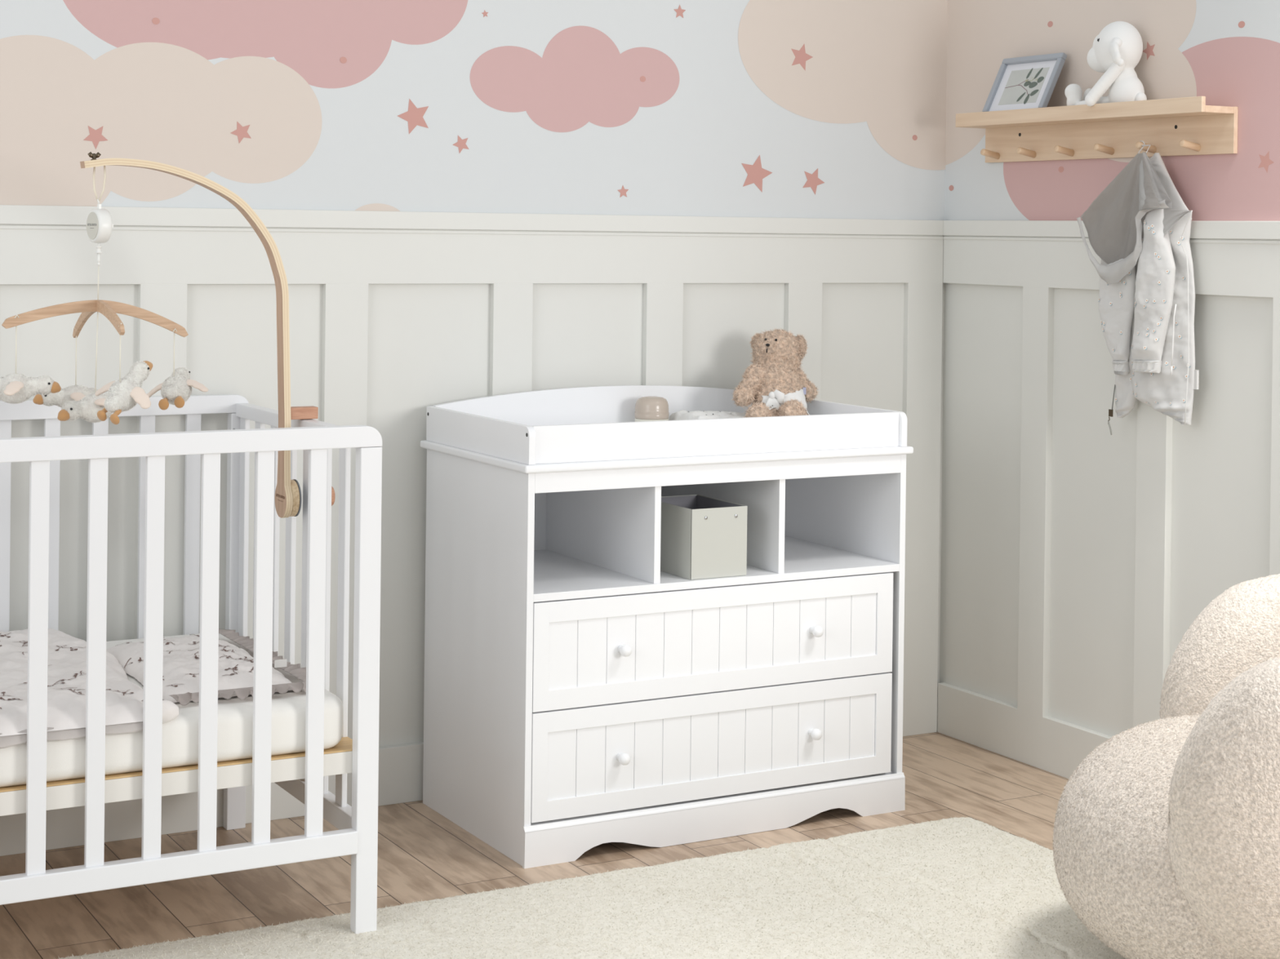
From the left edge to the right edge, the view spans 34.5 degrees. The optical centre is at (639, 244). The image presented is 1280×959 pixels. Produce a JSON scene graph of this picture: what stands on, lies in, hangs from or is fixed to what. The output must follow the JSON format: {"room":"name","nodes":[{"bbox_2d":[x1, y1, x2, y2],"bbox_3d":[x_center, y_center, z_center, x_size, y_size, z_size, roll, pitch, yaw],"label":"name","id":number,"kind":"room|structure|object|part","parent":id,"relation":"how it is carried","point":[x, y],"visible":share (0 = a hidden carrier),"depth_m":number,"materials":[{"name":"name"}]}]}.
{"room":"children's room","nodes":[
{"label":"children's room","id":0,"kind":"room"},
{"bbox_2d":[0,0,947,746],"bbox_3d":[-1.437,0.016,4.435,5.320,2.620,0.129,1,0,-29],"label":"wall","id":1,"kind":"structure","parent":0,"point":[773,108],"depth_m":4.88,"materials":[{"name":"white paint"}]},
{"bbox_2d":[134,284,186,639],"bbox_3d":[-1.064,0.632,4.576,0.105,1.090,0.024,1,0,-29],"label":"trim","id":2,"kind":"structure","parent":1,"relation":"attached to","point":[155,345],"depth_m":4.57,"materials":[{"name":"white paint"}]},
{"bbox_2d":[321,284,368,739],"bbox_3d":[-0.689,0.636,4.783,0.105,1.090,0.024,1,0,-29],"label":"trim","id":3,"kind":"structure","parent":1,"relation":"attached to","point":[344,306],"depth_m":4.77,"materials":[{"name":"white paint"}]},
{"bbox_2d":[0,683,937,856],"bbox_3d":[-1.473,1.239,4.358,5.200,0.134,0.024,1,0,-29],"label":"baseboard","id":4,"kind":"structure","parent":1,"relation":"attached to","point":[400,766],"depth_m":4.64,"materials":[{"name":"white paint"}]},
{"bbox_2d":[0,224,943,284],"bbox_3d":[-1.458,0.021,4.350,5.200,0.128,0.024,1,0,-29],"label":"trim","id":5,"kind":"structure","parent":1,"relation":"attached to","point":[27,256],"depth_m":4.90,"materials":[{"name":"white paint"}]},
{"bbox_2d":[0,204,944,239],"bbox_3d":[-1.452,-0.059,4.341,5.200,0.051,0.018,1,0,-29],"label":"trim","id":6,"kind":"structure","parent":1,"relation":"attached to","point":[9,214],"depth_m":4.91,"materials":[{"name":"white paint"}]},
{"bbox_2d":[488,283,533,395],"bbox_3d":[-0.317,0.639,4.989,0.105,1.090,0.024,1,0,-29],"label":"trim","id":7,"kind":"structure","parent":1,"relation":"attached to","point":[511,304],"depth_m":4.97,"materials":[{"name":"white paint"}]},
{"bbox_2d":[642,283,683,386],"bbox_3d":[0.051,0.642,5.193,0.105,1.090,0.024,1,0,-29],"label":"trim","id":8,"kind":"structure","parent":1,"relation":"attached to","point":[663,303],"depth_m":5.18,"materials":[{"name":"white paint"}]},
{"bbox_2d":[784,283,822,400],"bbox_3d":[0.420,0.645,5.397,0.105,1.090,0.024,1,0,-29],"label":"trim","id":9,"kind":"structure","parent":1,"relation":"attached to","point":[802,301],"depth_m":5.39,"materials":[{"name":"white paint"}]},
{"bbox_2d":[902,282,942,687],"bbox_3d":[0.759,0.648,5.584,0.115,1.090,0.024,1,0,-29],"label":"trim","id":10,"kind":"structure","parent":1,"relation":"attached to","point":[922,301],"depth_m":5.57,"materials":[{"name":"white paint"}]},
{"bbox_2d":[0,732,1068,958],"bbox_3d":[0.059,1.371,1.730,5.340,0.060,6.340,1,0,-29],"label":"floor","id":11,"kind":"structure","parent":0,"point":[424,855],"depth_m":4.39,"materials":[{"name":"brown wood"}]},
{"bbox_2d":[0,394,382,933],"bbox_3d":[-1.240,0.824,3.994,1.248,0.974,0.826,1,0,-29],"label":"crib","id":12,"kind":"object","parent":11,"relation":"on","point":[304,775],"visible":0.83,"depth_m":3.83,"materials":[{"name":"white paint"}]},
{"bbox_3d":[-1.427,0.352,4.340,1.248,0.040,0.030,1,0,-29],"label":"rail","id":13,"kind":"part","parent":12,"relation":"part of","materials":[{"name":"white paint"}]},
{"bbox_2d":[0,633,342,787],"bbox_3d":[-1.240,0.908,3.996,1.152,0.099,0.756,1,0,-29],"label":"mattress","id":14,"kind":"object","parent":12,"relation":"in","point":[65,759],"visible":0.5,"depth_m":3.81,"materials":[{"name":"white fabric"}]},
{"bbox_2d":[0,628,178,748],"bbox_3d":[-1.332,0.845,3.934,0.732,0.070,0.764,1,0,-29],"label":"quilt","id":15,"kind":"object","parent":14,"relation":"on","point":[67,654],"visible":0.75,"depth_m":3.79,"materials":[{"name":"fabric"}]},
{"bbox_2d":[106,629,306,706],"bbox_3d":[-0.876,0.840,4.168,0.315,0.043,0.617,1,0,-29],"label":"pillow","id":16,"kind":"object","parent":14,"relation":"on","point":[180,671],"visible":0.65,"depth_m":4.07,"materials":[{"name":"fabric"}]},
{"bbox_3d":[-1.050,0.986,3.680,1.193,0.042,0.020,1,0,-29],"label":"rail","id":17,"kind":"part","parent":12,"relation":"part of","materials":[{"name":"white wood"}]},
{"bbox_3d":[-1.228,0.960,4.005,1.186,0.003,0.757,1,0,-29],"label":"board","id":18,"kind":"part","parent":12,"relation":"part of","materials":[{"name":"brown wood"}]},
{"bbox_3d":[-1.051,1.131,3.646,1.165,0.043,0.028,1,0,-29],"label":"rail","id":19,"kind":"part","parent":12,"relation":"part of","materials":[{"name":"white paint"}]},
{"bbox_3d":[-1.044,0.361,3.647,1.248,0.040,0.030,1,0,-29],"label":"rail","id":20,"kind":"part","parent":12,"relation":"part of","materials":[{"name":"white paint"}]},
{"bbox_2d":[80,151,335,518],"bbox_3d":[-0.863,0.190,4.137,0.511,0.737,0.096,1,0,-29],"label":"holder","id":21,"kind":"object","parent":12,"relation":"attached to","point":[288,499],"visible":0.97,"depth_m":4.20,"materials":[{"name":"brown wood"}]},
{"bbox_2d":[86,165,113,266],"bbox_3d":[-1.054,-0.056,4.040,0.039,0.198,0.067,0,0,-39],"label":"box","id":22,"kind":"object","parent":21,"relation":"hanging from","point":[100,225],"visible":1,"depth_m":4.02,"materials":[{"name":"white plastic"}]},
{"bbox_3d":[-1.069,-0.036,4.028,0.001,0.054,0.054,0,0,-39],"label":"plate","id":23,"kind":"part","parent":22,"relation":"part of","materials":[{"name":"white plastic"}]},
{"bbox_2d":[1,266,188,392],"bbox_3d":[-1.061,0.166,4.038,0.272,0.250,0.266,1,0,17],"label":"hanger","id":24,"kind":"object","parent":22,"relation":"hanging from","point":[109,309],"visible":1,"depth_m":4.02,"materials":[{"name":"brown wood"}]},
{"bbox_2d":[0,373,61,404],"bbox_3d":[-1.198,0.277,3.965,0.117,0.061,0.129,1,0,34],"label":"goose","id":25,"kind":"object","parent":24,"relation":"hanging from","point":[16,388],"visible":1,"depth_m":3.95,"materials":[{"name":"white"}]},
{"bbox_2d":[32,384,97,407],"bbox_3d":[-1.147,0.315,4.188,0.129,0.061,0.117,1,0,16],"label":"goose","id":26,"kind":"object","parent":24,"relation":"hanging from","point":[72,393],"visible":0.44,"depth_m":4.16,"materials":[{"name":"white"}]},
{"bbox_2d":[57,392,111,422],"bbox_3d":[-1.064,0.320,4.033,0.115,0.062,0.130,1,0,3],"label":"goose","id":27,"kind":"object","parent":24,"relation":"hanging from","point":[86,409],"visible":0.7,"depth_m":4.00,"materials":[{"name":"white fabric"}]},
{"bbox_2d":[94,360,152,424],"bbox_3d":[-0.975,0.280,3.908,0.107,0.116,0.092,1,0,-17],"label":"goose","id":28,"kind":"object","parent":24,"relation":"hanging from","point":[122,396],"visible":1,"depth_m":3.89,"materials":[{"name":"white fabric"}]},
{"bbox_2d":[146,367,208,409],"bbox_3d":[-0.926,0.287,4.124,0.111,0.079,0.123,0,0,-43],"label":"goose","id":29,"kind":"object","parent":24,"relation":"hanging from","point":[176,390],"visible":0.96,"depth_m":4.10,"materials":[{"name":"white fabric"}]},
{"bbox_3d":[-1.058,-0.120,4.037,0.025,0.071,0.006,1,0,-17],"label":"hanging cord","id":30,"kind":"part","parent":22,"relation":"part of","materials":[{"name":"white fabric"}]},
{"bbox_3d":[-0.646,0.517,4.232,0.033,0.046,0.046,1,0,-29],"label":"clamp knob","id":31,"kind":"part","parent":21,"relation":"part of","materials":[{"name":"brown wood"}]},
{"bbox_3d":[-0.906,0.844,4.634,0.044,0.934,0.030,1,0,-29],"label":"leg","id":32,"kind":"part","parent":12,"relation":"part of","materials":[{"name":"white paint"}]},
{"bbox_3d":[-0.707,0.374,4.286,0.028,0.030,0.764,1,0,-29],"label":"rail","id":33,"kind":"part","parent":12,"relation":"part of","materials":[{"name":"white paint"}]},
{"bbox_3d":[-0.716,1.120,4.290,0.028,0.042,0.764,1,0,-29],"label":"rail","id":34,"kind":"part","parent":12,"relation":"part of","materials":[{"name":"white paint"}]},
{"bbox_3d":[-0.523,0.851,3.941,0.044,0.930,0.030,1,0,-29],"label":"leg","id":35,"kind":"part","parent":12,"relation":"part of","materials":[{"name":"white paint"}]},
{"bbox_2d":[55,817,1125,958],"bbox_3d":[0.135,1.321,3.528,2.322,0.014,1.614,1,0,-29],"label":"rug","id":36,"kind":"object","parent":11,"relation":"on","point":[950,888],"visible":0.88,"depth_m":4.06,"materials":[{"name":"beige carpet"}]},
{"bbox_2d":[1052,573,1279,958],"bbox_3d":[1.211,0.948,3.759,0.933,0.776,0.948,1,0,-29],"label":"armchair","id":37,"kind":"object","parent":36,"relation":"on","point":[1166,842],"visible":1,"depth_m":3.49,"materials":[{"name":"fabric"}]},
{"bbox_3d":[1.169,1.113,3.767,0.819,0.445,0.798,1,0,13],"label":"seat","id":38,"kind":"part","parent":37,"relation":"part of","materials":[{"name":"fabric"}]},
{"bbox_3d":[1.312,0.880,3.731,0.712,0.638,0.981,1,0,13],"label":"backrest","id":39,"kind":"part","parent":37,"relation":"part of","materials":[{"name":"fabric"}]},
{"bbox_2d":[420,385,913,868],"bbox_3d":[0.062,0.837,4.842,1.011,0.970,0.589,1,0,-29],"label":"dresser","id":40,"kind":"object","parent":11,"relation":"on","point":[581,694],"visible":0.97,"depth_m":4.63,"materials":[{"name":"white paint"}]},
{"bbox_3d":[-0.367,0.900,4.614,0.016,0.836,0.547,1,0,-29],"label":"panel","id":41,"kind":"part","parent":40,"relation":"part of","materials":[{"name":"white paint"}]},
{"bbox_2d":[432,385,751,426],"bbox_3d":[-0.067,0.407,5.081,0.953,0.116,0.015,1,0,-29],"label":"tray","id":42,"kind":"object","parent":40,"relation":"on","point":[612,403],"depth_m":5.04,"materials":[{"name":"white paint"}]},
{"bbox_3d":[-0.073,0.885,5.085,0.953,0.806,0.006,1,0,-29],"label":"panel","id":43,"kind":"part","parent":40,"relation":"part of","materials":[{"name":"white paint"}]},
{"bbox_3d":[-0.036,1.115,4.473,0.026,0.026,0.032,1,0,-29],"label":"knob","id":44,"kind":"part","parent":40,"relation":"part of","materials":[{"name":"white paint"}]},
{"bbox_3d":[-0.033,0.880,4.472,0.026,0.026,0.032,1,0,-29],"label":"knob","id":45,"kind":"part","parent":40,"relation":"part of","materials":[{"name":"white paint"}]},
{"bbox_2d":[634,395,669,422],"bbox_3d":[0.029,0.419,5.050,0.084,0.094,0.084,1,0,-29],"label":"jar","id":46,"kind":"object","parent":40,"relation":"on","point":[648,408],"visible":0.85,"depth_m":5.02,"materials":[{"name":"white ceramic"}]},
{"bbox_2d":[635,417,668,422],"bbox_3d":[0.029,0.446,5.050,0.084,0.040,0.084,1,0,-29],"label":"bottle","id":47,"kind":"object","parent":46,"relation":"on","point":[637,420],"depth_m":5.01,"materials":[{"name":"white"}]},
{"bbox_2d":[660,494,747,579],"bbox_3d":[0.124,0.666,4.709,0.146,0.157,0.224,1,0,-29],"label":"storage box","id":48,"kind":"object","parent":40,"relation":"on","point":[702,537],"visible":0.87,"depth_m":4.62,"materials":[{"name":"grey"}]},
{"bbox_2d":[668,409,746,420],"bbox_3d":[0.179,0.437,5.075,0.189,0.060,0.155,1,0,-29],"label":"cloth","id":49,"kind":"object","parent":40,"relation":"on","point":[682,415],"visible":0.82,"depth_m":5.04,"materials":[{"name":"white fabric"}]},
{"bbox_3d":[0.055,1.114,4.832,0.934,0.232,0.517,1,0,-29],"label":"drawer","id":50,"kind":"part","parent":40,"relation":"part of","materials":[{"name":"white paint"}]},
{"bbox_3d":[0.058,0.879,4.831,0.934,0.232,0.517,1,0,-29],"label":"drawer","id":51,"kind":"part","parent":40,"relation":"part of","materials":[{"name":"white paint"}]},
{"bbox_2d":[532,411,898,463],"bbox_3d":[0.187,0.431,4.621,0.953,0.080,0.015,1,0,-29],"label":"tray","id":52,"kind":"object","parent":40,"relation":"on","point":[865,433],"depth_m":4.61,"materials":[{"name":"white paint"}]},
{"bbox_3d":[0.191,0.510,4.614,0.953,0.044,0.016,1,0,-29],"label":"rail","id":53,"kind":"part","parent":40,"relation":"part of","materials":[{"name":"white paint"}]},
{"bbox_2d":[731,328,818,417],"bbox_3d":[0.327,0.342,5.063,0.205,0.270,0.342,1,0,12],"label":"teddy bear","id":54,"kind":"object","parent":40,"relation":"on","point":[775,384],"visible":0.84,"depth_m":5.08},
{"bbox_3d":[0.401,1.119,4.715,0.026,0.026,0.032,1,0,-29],"label":"knob","id":55,"kind":"part","parent":40,"relation":"part of","materials":[{"name":"white paint"}]},
{"bbox_3d":[0.404,0.884,4.713,0.026,0.026,0.032,1,0,-29],"label":"knob","id":56,"kind":"part","parent":40,"relation":"part of","materials":[{"name":"white paint"}]},
{"bbox_3d":[0.481,0.907,5.083,0.016,0.836,0.547,1,0,-29],"label":"panel","id":57,"kind":"part","parent":40,"relation":"part of","materials":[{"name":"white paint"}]},
{"bbox_2d":[939,0,1279,736],"bbox_3d":[2.283,0.069,3.114,0.128,2.620,6.040,1,0,-29],"label":"wall","id":58,"kind":"structure","parent":0,"point":[1221,461],"depth_m":5.11,"materials":[{"name":"white paint"}]},
{"bbox_2d":[937,682,1111,778],"bbox_3d":[1.544,1.276,4.298,0.024,0.134,3.000,1,0,-29],"label":"baseboard","id":59,"kind":"structure","parent":58,"relation":"attached to","point":[1048,744],"depth_m":5.32,"materials":[{"name":"white paint"}]},
{"bbox_2d":[1017,286,1054,717],"bbox_3d":[1.012,0.653,5.271,0.024,1.090,0.100,1,0,-29],"label":"trim","id":60,"kind":"structure","parent":58,"relation":"attached to","point":[1037,326],"depth_m":5.25,"materials":[{"name":"white paint"}]},
{"bbox_2d":[955,96,1238,162],"bbox_3d":[1.088,-0.273,5.032,0.111,0.126,0.892,1,0,-29],"label":"shelf","id":61,"kind":"object","parent":58,"relation":"attached to","point":[1183,126],"visible":1,"depth_m":4.99,"materials":[{"name":"brown wood"}]},
{"bbox_2d":[982,52,1066,111],"bbox_3d":[0.972,-0.400,5.234,0.088,0.160,0.236,1,0,-29],"label":"picture frame","id":62,"kind":"object","parent":61,"relation":"on","point":[1029,82],"visible":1,"depth_m":5.23,"materials":[{"name":"white wood"}]},
{"bbox_2d":[998,66,1049,105],"bbox_3d":[0.972,-0.401,5.234,0.046,0.095,0.148,1,0,-29],"label":"print","id":63,"kind":"object","parent":62,"relation":"attached to","point":[1020,86],"depth_m":5.23,"materials":[{"name":"grey paper"}]},
{"bbox_2d":[1064,21,1146,106],"bbox_3d":[1.117,-0.420,4.952,0.122,0.226,0.243,1,0,-29],"label":"plush animal","id":64,"kind":"object","parent":61,"relation":"on","point":[1117,50],"visible":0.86,"depth_m":4.89},
{"bbox_3d":[1.105,-0.384,4.907,0.098,0.111,0.030,1,0,36],"label":"arm","id":65,"kind":"part","parent":64,"relation":"part of","materials":[{"name":"white fabric"}]},
{"bbox_2d":[1076,140,1199,435],"bbox_3d":[1.172,0.106,4.845,0.097,0.703,0.365,1,0,-27],"label":"jacket","id":66,"kind":"object","parent":61,"relation":"hanging from","point":[1139,226],"visible":1,"depth_m":4.79,"materials":[{"name":"white fabric"}]},
{"bbox_3d":[1.125,0.439,4.941,0.003,0.036,0.016,1,0,-29],"label":"zip pull","id":67,"kind":"part","parent":66,"relation":"part of","materials":[{"name":"grey leather"}]},
{"bbox_3d":[1.156,0.206,4.929,0.035,0.420,0.137,1,0,-29],"label":"panel","id":68,"kind":"part","parent":66,"relation":"part of","materials":[{"name":"white fabric"}]},
{"bbox_2d":[1076,151,1191,284],"bbox_3d":[1.159,-0.059,4.861,0.091,0.313,0.323,1,0,-29],"label":"hood","id":69,"kind":"object","parent":66,"relation":"attached to","point":[1139,229],"depth_m":4.80,"materials":[{"name":"white fabric"}]},
{"bbox_3d":[1.217,0.168,4.811,0.045,0.492,0.205,1,0,-29],"label":"panel","id":70,"kind":"part","parent":66,"relation":"part of","materials":[{"name":"white fabric"}]},
{"bbox_2d":[942,235,1279,297],"bbox_3d":[1.559,0.057,4.291,0.024,0.128,3.000,1,0,-29],"label":"trim","id":71,"kind":"structure","parent":58,"relation":"attached to","point":[1235,269],"depth_m":5.15,"materials":[{"name":"white paint"}]},
{"bbox_2d":[943,220,1279,244],"bbox_3d":[1.552,-0.022,4.285,0.018,0.051,2.997,1,0,-29],"label":"trim","id":72,"kind":"structure","parent":58,"relation":"attached to","point":[1199,228],"depth_m":5.16,"materials":[{"name":"white paint"}]},
{"bbox_2d":[1133,399,1173,728],"bbox_3d":[1.219,0.658,4.896,0.024,1.090,0.100,1,0,-29],"label":"trim","id":73,"kind":"structure","parent":58,"relation":"attached to","point":[1154,428],"depth_m":4.88,"materials":[{"name":"white paint"}]},
{"bbox_2d":[1269,297,1279,575],"bbox_3d":[1.426,0.663,4.522,0.024,1.090,0.100,1,0,-29],"label":"trim","id":74,"kind":"structure","parent":58,"relation":"attached to","point":[1274,539],"depth_m":4.55,"materials":[{"name":"white paint"}]}
]}

